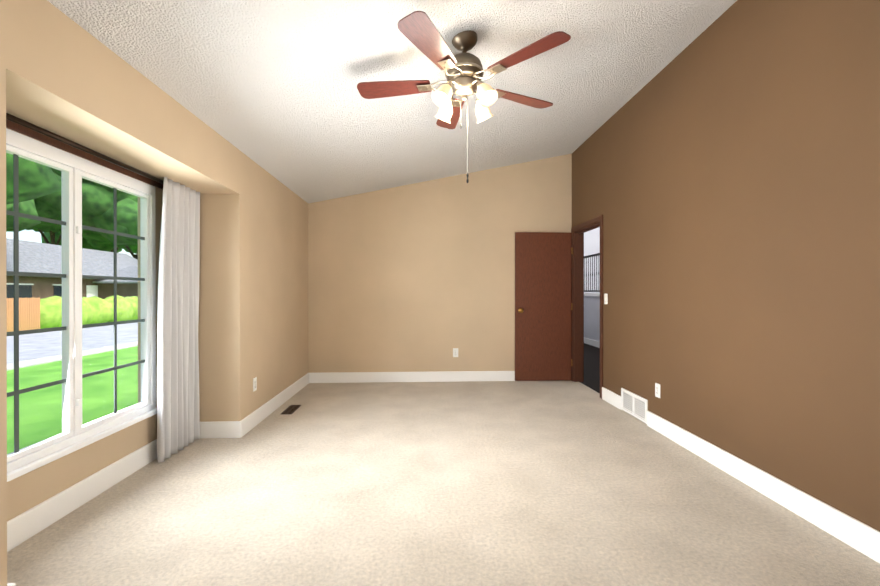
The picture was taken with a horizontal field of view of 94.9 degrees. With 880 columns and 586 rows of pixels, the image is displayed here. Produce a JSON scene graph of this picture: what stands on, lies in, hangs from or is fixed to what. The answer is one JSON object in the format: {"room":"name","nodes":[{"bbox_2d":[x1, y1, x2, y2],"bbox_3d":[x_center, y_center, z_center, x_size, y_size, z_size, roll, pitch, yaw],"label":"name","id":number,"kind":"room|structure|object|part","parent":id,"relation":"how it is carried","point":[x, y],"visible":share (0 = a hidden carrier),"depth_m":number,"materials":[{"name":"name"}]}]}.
{"room":"empty bedroom","nodes":[
{"label":"empty bedroom","id":0,"kind":"room"},
{"bbox_2d":[7,187,162,520],"bbox_3d":[-2.083,0.214,2.367,0.120,1.950,1.865,0,0,-3],"label":"wall","id":1,"kind":"structure","parent":0,"point":[31,489],"depth_m":2.34,"materials":[{"name":"beige paint"}]},
{"bbox_2d":[7,439,156,551],"bbox_3d":[-2.015,1.122,2.372,0.016,0.135,1.833,0,0,-3],"label":"baseboard","id":2,"kind":"structure","parent":1,"relation":"attached to","point":[28,524],"depth_m":2.20,"materials":[{"name":"white wood"}]},
{"bbox_2d":[7,408,156,481],"bbox_3d":[-2.001,0.845,2.254,0.035,0.030,1.380,0,0,-3],"label":"window sill","id":3,"kind":"structure","parent":1,"relation":"attached to","point":[27,468],"depth_m":2.19,"materials":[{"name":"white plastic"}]},
{"bbox_2d":[7,128,162,189],"bbox_3d":[-2.083,-0.786,2.365,0.120,0.050,1.865,0,0,-3],"label":"wall","id":4,"kind":"structure","parent":0,"point":[79,156],"depth_m":2.26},
{"bbox_2d":[0,0,307,585],"bbox_3d":[-1.869,-0.611,2.257,0.540,3.600,6.100,0,0,-3],"label":"wall","id":5,"kind":"structure","parent":0,"point":[253,297],"depth_m":3.00,"materials":[{"name":"beige paint"}]},
{"bbox_2d":[6,119,162,472],"bbox_3d":[-2.055,0.010,2.368,0.087,1.639,1.863,0,0,-3],"label":"window","id":6,"kind":"structure","parent":5,"relation":"in","point":[31,145],"depth_m":2.24,"materials":[{"name":"white plastic"}]},
{"bbox_3d":[-2.033,0.050,1.938,0.005,1.428,0.020,0,0,-3],"label":"vertical window grid","id":7,"kind":"part","parent":6,"relation":"part of","materials":[{"name":"black metal"}]},
{"bbox_3d":[-2.033,-0.093,1.937,0.004,0.020,0.542,0,0,-3],"label":"horizontal window grid","id":8,"kind":"part","parent":6,"relation":"part of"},
{"bbox_3d":[-2.033,-0.378,1.937,0.004,0.020,0.542,0,0,-3],"label":"horizontal window grid","id":9,"kind":"part","parent":6,"relation":"part of","materials":[{"name":"grey metal"}]},
{"bbox_3d":[-2.037,0.050,1.938,0.003,1.428,0.542,0,0,-3],"label":"glass","id":10,"kind":"part","parent":6,"relation":"part of","materials":[{"name":"clear glass"}]},
{"bbox_3d":[-2.033,0.193,1.938,0.004,0.020,0.542,0,0,-3],"label":"horizontal window grid","id":11,"kind":"part","parent":6,"relation":"part of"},
{"bbox_3d":[-2.033,0.479,1.939,0.004,0.020,0.542,0,0,-3],"label":"horizontal window grid","id":12,"kind":"part","parent":6,"relation":"part of","materials":[{"name":"black metal"}]},
{"bbox_3d":[-2.034,-0.677,1.936,0.040,0.026,0.594,0,0,-3],"label":"window sash","id":13,"kind":"part","parent":6,"relation":"part of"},
{"bbox_3d":[-2.034,0.777,1.939,0.040,0.026,0.594,0,0,-3],"label":"window sash","id":14,"kind":"part","parent":6,"relation":"part of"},
{"bbox_3d":[-2.047,0.050,2.221,0.040,1.428,0.026,0,0,-3],"label":"window sash","id":15,"kind":"part","parent":6,"relation":"part of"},
{"bbox_2d":[76,226,80,233],"bbox_3d":[-2.014,-0.350,2.251,0.016,0.040,0.022,0,0,-3],"label":"window latch","id":16,"kind":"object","parent":6,"relation":"attached to","point":[78,229],"depth_m":2.24,"materials":[{"name":"white plastic"}]},
{"bbox_2d":[76,398,81,405],"bbox_3d":[-2.014,0.610,2.253,0.016,0.040,0.022,0,0,-3],"label":"window latch","id":17,"kind":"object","parent":6,"relation":"attached to","point":[79,402],"depth_m":2.25,"materials":[{"name":"white plastic"}]},
{"bbox_3d":[-2.050,0.049,2.279,0.040,1.428,0.026,0,0,-3],"label":"window sash","id":18,"kind":"part","parent":6,"relation":"part of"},
{"bbox_3d":[-2.053,-0.726,2.248,0.081,0.070,1.300,0,0,-3],"label":"frame","id":19,"kind":"part","parent":6,"relation":"part of","materials":[{"name":"white plastic"}]},
{"bbox_3d":[-2.065,0.049,2.563,0.003,1.428,0.542,0,0,-3],"label":"glass","id":20,"kind":"part","parent":6,"relation":"part of","materials":[{"name":"clear glass"}]},
{"bbox_3d":[-2.061,0.477,2.564,0.004,0.020,0.542,0,0,-3],"label":"horizontal window grid","id":21,"kind":"part","parent":6,"relation":"part of","materials":[{"name":"black metal"}]},
{"bbox_3d":[-2.061,0.192,2.563,0.004,0.020,0.542,0,0,-3],"label":"horizontal window grid","id":22,"kind":"part","parent":6,"relation":"part of","materials":[{"name":"black metal"}]},
{"bbox_3d":[-2.061,-0.094,2.563,0.004,0.020,0.542,0,0,-3],"label":"horizontal window grid","id":23,"kind":"part","parent":6,"relation":"part of","materials":[{"name":"black metal"}]},
{"bbox_3d":[-2.061,-0.380,2.562,0.004,0.020,0.542,0,0,-3],"label":"horizontal window grid","id":24,"kind":"part","parent":6,"relation":"part of","materials":[{"name":"grey metal"}]},
{"bbox_3d":[-2.062,-0.678,2.562,0.040,0.026,0.594,0,0,-3],"label":"window sash","id":25,"kind":"part","parent":6,"relation":"part of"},
{"bbox_3d":[-2.061,0.049,2.563,0.005,1.428,0.020,0,0,-3],"label":"vertical window grid","id":26,"kind":"part","parent":6,"relation":"part of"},
{"bbox_3d":[-2.062,0.776,2.565,0.040,0.026,0.594,0,0,-3],"label":"window sash","id":27,"kind":"part","parent":6,"relation":"part of","materials":[{"name":"white wood"}]},
{"bbox_3d":[-2.075,0.048,2.847,0.040,1.428,0.026,0,0,-3],"label":"window sash","id":28,"kind":"part","parent":6,"relation":"part of","materials":[{"name":"white plastic"}]},
{"bbox_3d":[-2.081,0.048,2.880,0.081,1.480,0.040,0,0,-3],"label":"frame","id":29,"kind":"part","parent":6,"relation":"part of","materials":[{"name":"white plastic"}]},
{"bbox_2d":[6,113,199,462],"bbox_3d":[-1.934,0.183,2.373,0.085,1.988,1.861,0,0,-3],"label":"curtain","id":30,"kind":"object","parent":5,"relation":"hanging from","point":[178,422],"visible":1,"depth_m":2.96,"materials":[{"name":"white fabric"}]},
{"bbox_3d":[-1.939,-0.783,2.371,0.027,0.027,1.861,0,0,-3],"label":"rod","id":31,"kind":"part","parent":30,"relation":"part of","materials":[{"name":"brown wood"}]},
{"bbox_3d":[-1.963,0.182,3.035,0.085,1.988,0.475,0,0,-3],"label":"panel","id":32,"kind":"part","parent":30,"relation":"part of","materials":[{"name":"grey fabric"}]},
{"bbox_2d":[200,421,241,437],"bbox_3d":[-1.847,1.120,3.305,0.436,0.135,0.016,0,0,-3],"label":"baseboard","id":33,"kind":"structure","parent":5,"relation":"attached to","point":[222,429],"depth_m":3.30,"materials":[{"name":"white wood"}]},
{"bbox_2d":[253,377,256,391],"bbox_3d":[-1.653,0.817,3.611,0.010,0.118,0.072,0,0,-3],"label":"electrical outlet","id":34,"kind":"object","parent":5,"relation":"attached to","point":[255,384],"visible":1,"depth_m":3.60,"materials":[{"name":"white plastic"}]},
{"bbox_2d":[241,373,308,436],"bbox_3d":[-1.681,1.118,4.313,0.016,0.135,1.984,0,0,-3],"label":"baseboard","id":35,"kind":"structure","parent":5,"relation":"attached to","point":[252,420],"depth_m":3.98,"materials":[{"name":"white wood"}]},
{"bbox_2d":[47,0,736,202],"bbox_3d":[-0.050,-1.573,2.335,4.280,1.043,6.340,0,0,-3],"label":"ceiling","id":36,"kind":"structure","parent":0,"point":[269,86],"depth_m":2.68,"materials":[{"name":"white paint"}]},
{"bbox_2d":[357,11,570,182],"bbox_3d":[0.125,-1.106,2.455,1.269,0.900,1.255,0,0,-3],"label":"fan","id":37,"kind":"object","parent":36,"relation":"hanging from","point":[464,72],"visible":1,"depth_m":2.34,"materials":[{"name":"brown wood"}]},
{"bbox_3d":[-0.282,-1.259,2.489,0.455,0.034,0.146,0,0,8],"label":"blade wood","id":38,"kind":"part","parent":37,"relation":"part of","materials":[{"name":"brown wood"}]},
{"bbox_3d":[-0.047,-1.258,2.038,0.146,0.034,0.455,0,0,26],"label":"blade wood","id":39,"kind":"part","parent":37,"relation":"part of","materials":[{"name":"brown wood"}]},
{"bbox_3d":[0.015,-1.135,2.304,0.123,0.132,0.114,0,0,-43],"label":"lamp shade","id":40,"kind":"part","parent":37,"relation":"part of","materials":[{"name":"beige glass"}]},
{"bbox_3d":[0.025,-1.135,2.557,0.114,0.132,0.123,0,0,-43],"label":"lamp shade","id":41,"kind":"part","parent":37,"relation":"part of","materials":[{"name":"beige glass"}]},
{"bbox_3d":[0.074,-1.260,2.851,0.146,0.034,0.455,0,0,-10],"label":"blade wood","id":42,"kind":"part","parent":37,"relation":"part of","materials":[{"name":"brown wood"}]},
{"bbox_3d":[0.146,-1.339,2.425,0.224,0.153,0.224,0,0,-3],"label":"motor","id":43,"kind":"part","parent":37,"relation":"part of","materials":[{"name":"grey metal"}]},
{"bbox_3d":[0.165,-0.949,2.414,0.004,0.467,0.003,0,0,-3],"label":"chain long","id":44,"kind":"part","parent":37,"relation":"part of","materials":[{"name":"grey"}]},
{"bbox_3d":[0.278,-1.135,2.546,0.123,0.132,0.114,0,0,-43],"label":"lamp shade","id":45,"kind":"part","parent":37,"relation":"part of","materials":[{"name":"beige glass"}]},
{"bbox_3d":[0.267,-1.135,2.293,0.114,0.132,0.123,0,0,-43],"label":"lamp shade","id":46,"kind":"part","parent":37,"relation":"part of","materials":[{"name":"beige glass"}]},
{"bbox_3d":[0.529,-1.259,2.625,0.455,0.034,0.146,0,0,-28],"label":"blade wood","id":47,"kind":"part","parent":37,"relation":"part of","materials":[{"name":"brown wood"}]},
{"bbox_3d":[0.455,-1.258,2.122,0.455,0.034,0.146,0,0,44],"label":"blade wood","id":48,"kind":"part","parent":37,"relation":"part of","materials":[{"name":"brown wood"}]},
{"bbox_2d":[308,154,571,372],"bbox_3d":[-0.188,-0.617,5.444,4.180,3.600,0.120,0,0,-3],"label":"wall","id":49,"kind":"structure","parent":0,"point":[418,277],"depth_m":5.39,"materials":[{"name":"beige paint"}]},
{"bbox_2d":[309,371,564,382],"bbox_3d":[0.025,1.115,5.389,3.520,0.135,0.016,0,0,-3],"label":"baseboard","id":50,"kind":"structure","parent":49,"relation":"attached to","point":[360,377],"depth_m":5.36,"materials":[{"name":"white wood"}]},
{"bbox_2d":[453,348,457,356],"bbox_3d":[0.210,0.798,5.400,0.072,0.118,0.010,0,0,-3],"label":"electrical outlet","id":51,"kind":"object","parent":49,"relation":"attached to","point":[455,352],"visible":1,"depth_m":5.40,"materials":[{"name":"white plastic"}]},
{"bbox_2d":[7,343,879,585],"bbox_3d":[0.708,1.243,5.118,5.940,0.120,11.820,0,0,-3],"label":"floor","id":52,"kind":"structure","parent":0,"point":[521,483],"depth_m":2.22,"materials":[{"name":"beige carpet"}]},
{"bbox_2d":[281,405,300,413],"bbox_3d":[-1.509,1.181,4.098,0.110,0.008,0.310,0,0,-3],"label":"floor vent","id":53,"kind":"object","parent":52,"relation":"in","point":[291,409],"visible":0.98,"depth_m":4.08,"materials":[{"name":"brown metal"}]},
{"bbox_2d":[572,152,573,226],"bbox_3d":[1.845,-0.617,5.434,0.120,3.600,0.080,0,0,-3],"label":"wall","id":54,"kind":"structure","parent":0,"point":[573,189],"depth_m":5.40,"materials":[{"name":"beige paint"}]},
{"bbox_2d":[515,232,571,380],"bbox_3d":[1.380,0.181,5.409,0.760,1.980,0.037,0,0,-3],"label":"door","id":55,"kind":"structure","parent":54,"relation":"in","point":[543,302],"depth_m":5.39,"materials":[{"name":"brown wood"}]},
{"bbox_2d":[584,296,599,341],"bbox_3d":[3.550,0.629,7.154,0.120,1.100,8.000,0,0,-3],"label":"wall","id":56,"kind":"structure","parent":0,"point":[592,317],"depth_m":9.03,"materials":[{"name":"grey paint"}]},
{"bbox_2d":[584,337,599,347],"bbox_3d":[3.482,1.111,7.152,0.016,0.135,8.000,0,0,-3],"label":"baseboard","id":57,"kind":"structure","parent":56,"relation":"attached to","point":[595,343],"depth_m":8.99,"materials":[{"name":"white"}]},
{"bbox_2d":[584,293,599,296],"bbox_3d":[3.550,0.044,7.153,0.180,0.070,8.000,0,0,-3],"label":"cap","id":58,"kind":"object","parent":56,"relation":"on","point":[592,294],"depth_m":8.95,"materials":[{"name":"white"}]},
{"bbox_2d":[584,253,599,291],"bbox_3d":[3.468,-0.450,9.000,0.060,0.910,4.100,0,0,-3],"label":"railing","id":59,"kind":"object","parent":58,"relation":"on","point":[592,256],"visible":0.17,"depth_m":9.27,"materials":[{"name":"black metal"}]},
{"bbox_2d":[584,227,599,292],"bbox_3d":[3.490,-0.630,11.213,3.680,3.600,0.120,0,0,-3],"label":"wall","id":60,"kind":"structure","parent":0,"point":[591,242],"depth_m":11.19,"materials":[{"name":"grey paint"}]},
{"bbox_2d":[574,0,879,531],"bbox_3d":[1.980,-0.611,2.387,0.120,3.600,6.020,0,0,-3],"label":"wall","id":61,"kind":"structure","parent":0,"point":[740,176],"depth_m":2.42,"materials":[{"name":"brown paint"}]},
{"bbox_2d":[573,216,599,231],"bbox_3d":[1.796,-0.846,4.981,0.016,0.060,0.820,0,0,-3],"label":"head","id":62,"kind":"object","parent":61,"relation":"attached to","point":[587,223],"visible":0.83,"depth_m":4.94},
{"bbox_2d":[571,215,602,398],"bbox_3d":[1.864,0.154,4.986,0.152,2.060,0.940,0,0,-3],"label":"door frame","id":63,"kind":"structure","parent":61,"relation":"attached to","point":[578,307],"depth_m":5.38,"materials":[{"name":"brown wood"}]},
{"bbox_3d":[1.777,0.153,5.423,0.016,2.060,0.060,0,0,-3],"label":"door casing trim","id":64,"kind":"part","parent":63,"relation":"part of","materials":[{"name":"brown wood"}]},
{"bbox_3d":[1.913,0.153,5.429,0.016,2.060,0.060,0,0,-3],"label":"hall door casing trim","id":65,"kind":"part","parent":63,"relation":"part of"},
{"bbox_3d":[1.865,-0.807,4.984,0.120,0.018,0.784,0,0,-3],"label":"door head jamb trim","id":66,"kind":"part","parent":63,"relation":"part of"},
{"bbox_3d":[1.816,0.155,4.544,0.016,2.060,0.060,0,0,-3],"label":"door casing trim","id":67,"kind":"part","parent":63,"relation":"part of","materials":[{"name":"wood"}]},
{"bbox_2d":[578,225,599,233],"bbox_3d":[1.864,-0.792,4.990,0.030,0.012,0.772,0,0,-3],"label":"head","id":68,"kind":"object","parent":61,"relation":"attached to","point":[589,229],"visible":0.64,"depth_m":5.00},
{"bbox_2d":[604,294,607,303],"bbox_3d":[1.820,0.065,4.444,0.017,0.118,0.072,0,0,-3],"label":"light switch","id":69,"kind":"object","parent":61,"relation":"attached to","point":[605,298],"visible":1,"depth_m":4.43,"materials":[{"name":"white plastic"}]},
{"bbox_2d":[602,387,621,409],"bbox_3d":[1.827,1.118,4.301,0.016,0.135,0.430,0,0,-3],"label":"baseboard","id":70,"kind":"structure","parent":61,"relation":"attached to","point":[611,398],"depth_m":4.29,"materials":[{"name":"white wood"}]},
{"bbox_2d":[621,388,647,423],"bbox_3d":[1.847,1.067,3.851,0.016,0.215,0.460,0,0,-3],"label":"air vent","id":71,"kind":"object","parent":61,"relation":"in","point":[634,405],"visible":0.96,"depth_m":3.83,"materials":[{"name":"white metal"}]},
{"bbox_2d":[655,383,659,397],"bbox_3d":[1.867,0.837,3.466,0.010,0.118,0.072,0,0,-3],"label":"electrical outlet","id":72,"kind":"object","parent":61,"relation":"attached to","point":[657,390],"visible":1,"depth_m":3.46,"materials":[{"name":"white plastic"}]},
{"bbox_2d":[647,411,879,563],"bbox_3d":[1.951,1.124,1.499,0.016,0.135,4.240,0,0,-3],"label":"baseboard","id":73,"kind":"structure","parent":61,"relation":"attached to","point":[861,537],"depth_m":2.25,"materials":[{"name":"white wood"}]},
{"label":"outside","id":74,"kind":"structure","parent":0,"visible":0},
{"bbox_2d":[7,346,137,453],"bbox_3d":[-62.234,1.736,27.265,117.860,0.200,180.000,0,0,-3],"label":"ground","id":75,"kind":"structure","parent":74,"point":[31,411],"depth_m":6.68,"materials":[{"name":"green plant"}]},
{"bbox_2d":[6,297,39,331],"bbox_3d":[-17.896,0.932,13.712,0.150,1.465,9.090,0,0,-3],"label":"fence","id":76,"kind":"object","parent":75,"relation":"on","point":[29,321],"depth_m":17.53,"materials":[{"name":"brown wood"}]},
{"bbox_2d":[6,199,40,229],"bbox_3d":[-34.744,-5.113,26.959,11.491,13.617,10.131,0,0,-3],"label":"tree","id":77,"kind":"object","parent":75,"relation":"on","point":[30,210],"depth_m":29.57,"materials":[{"name":"green plant"}]},
{"bbox_2d":[6,153,60,203],"bbox_3d":[-23.497,-5.438,17.067,10.662,14.305,11.235,0,0,-3],"label":"tree","id":78,"kind":"object","parent":75,"relation":"on","point":[47,174],"depth_m":18.44,"materials":[{"name":"green plant"}]},
{"bbox_2d":[6,167,88,244],"bbox_3d":[-35.996,-6.063,36.474,11.566,15.461,10.276,0,0,-3],"label":"tree","id":79,"kind":"object","parent":75,"relation":"on","point":[54,201],"depth_m":34.19,"materials":[{"name":"green plant"}]},
{"bbox_2d":[6,276,97,298],"bbox_3d":[-27.867,0.285,27.533,8.550,2.700,16.500,0,0,-3],"label":"wall","id":80,"kind":"structure","parent":75,"relation":"on","point":[43,288],"depth_m":23.85,"materials":[{"name":"brown brick"}]},
{"bbox_2d":[6,285,31,298],"bbox_3d":[-23.391,0.147,22.076,0.050,1.200,2.200,0,0,-3],"label":"house window","id":81,"kind":"structure","parent":80,"relation":"attached to","point":[26,290],"depth_m":22.57,"materials":[{"name":"grey glass"}]},
{"bbox_3d":[-23.381,-0.493,22.075,0.070,0.080,2.360,0,0,-3],"label":"house window trim","id":82,"kind":"part","parent":80,"relation":"part of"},
{"bbox_2d":[54,285,61,296],"bbox_3d":[-23.542,0.140,25.472,0.050,1.200,1.800,0,0,-3],"label":"house window","id":83,"kind":"structure","parent":80,"relation":"attached to","point":[59,290],"depth_m":24.84,"materials":[{"name":"grey glass"}]},
{"bbox_2d":[6,238,137,278],"bbox_3d":[-27.892,-2.225,27.527,9.700,2.560,17.700,0,0,-3],"label":"roof","id":84,"kind":"structure","parent":80,"relation":"on","point":[97,264],"depth_m":27.05,"materials":[{"name":"grey"}]},
{"bbox_2d":[86,285,97,296],"bbox_3d":[-23.623,0.511,27.421,0.060,2.050,0.900,0,0,-3],"label":"door","id":85,"kind":"structure","parent":80,"relation":"attached to","point":[93,292],"depth_m":27.34,"materials":[{"name":"white"}]},
{"bbox_2d":[7,322,137,363],"bbox_3d":[-14.261,1.625,29.390,6.300,0.012,180.000,0,0,-3],"label":"road","id":86,"kind":"structure","parent":75,"relation":"on","point":[32,350],"depth_m":14.05,"materials":[{"name":"grey asphalt"}]},
{"bbox_2d":[7,341,137,370],"bbox_3d":[-10.614,1.616,29.552,0.700,0.030,180.000,0,0,-3],"label":"sidewalk","id":87,"kind":"structure","parent":75,"relation":"on","point":[39,361],"depth_m":10.28,"materials":[{"name":"concrete"}]},
{"bbox_2d":[40,295,137,328],"bbox_3d":[-18.941,1.046,25.905,1.779,1.909,15.536,0,0,-3],"label":"hedge","id":88,"kind":"object","parent":75,"relation":"on","point":[90,312],"depth_m":21.23,"materials":[{"name":"green plant"}]},
{"bbox_2d":[41,231,137,253],"bbox_3d":[-37.669,-6.353,46.774,14.079,16.019,15.424,0,0,-3],"label":"tree","id":89,"kind":"object","parent":75,"relation":"on","point":[88,244],"depth_m":44.02,"materials":[{"name":"green plant"}]},
{"bbox_2d":[82,181,137,259],"bbox_3d":[-30.677,-5.751,40.497,12.547,14.840,12.452,0,0,-3],"label":"tree","id":90,"kind":"object","parent":75,"relation":"on","point":[94,195],"depth_m":35.57,"materials":[{"name":"green plant"}]},
{"bbox_2d":[98,283,137,298],"bbox_3d":[-22.303,0.427,31.283,3.000,2.400,6.500,0,0,-3],"label":"house","id":91,"kind":"structure","parent":75,"relation":"on","point":[124,290],"depth_m":28.03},
{"bbox_2d":[92,266,137,282],"bbox_3d":[-22.153,-1.373,31.286,3.700,1.400,7.500,0,0,-3],"label":"wing roof","id":92,"kind":"structure","parent":91,"relation":"on","point":[123,272],"depth_m":28.88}
]}

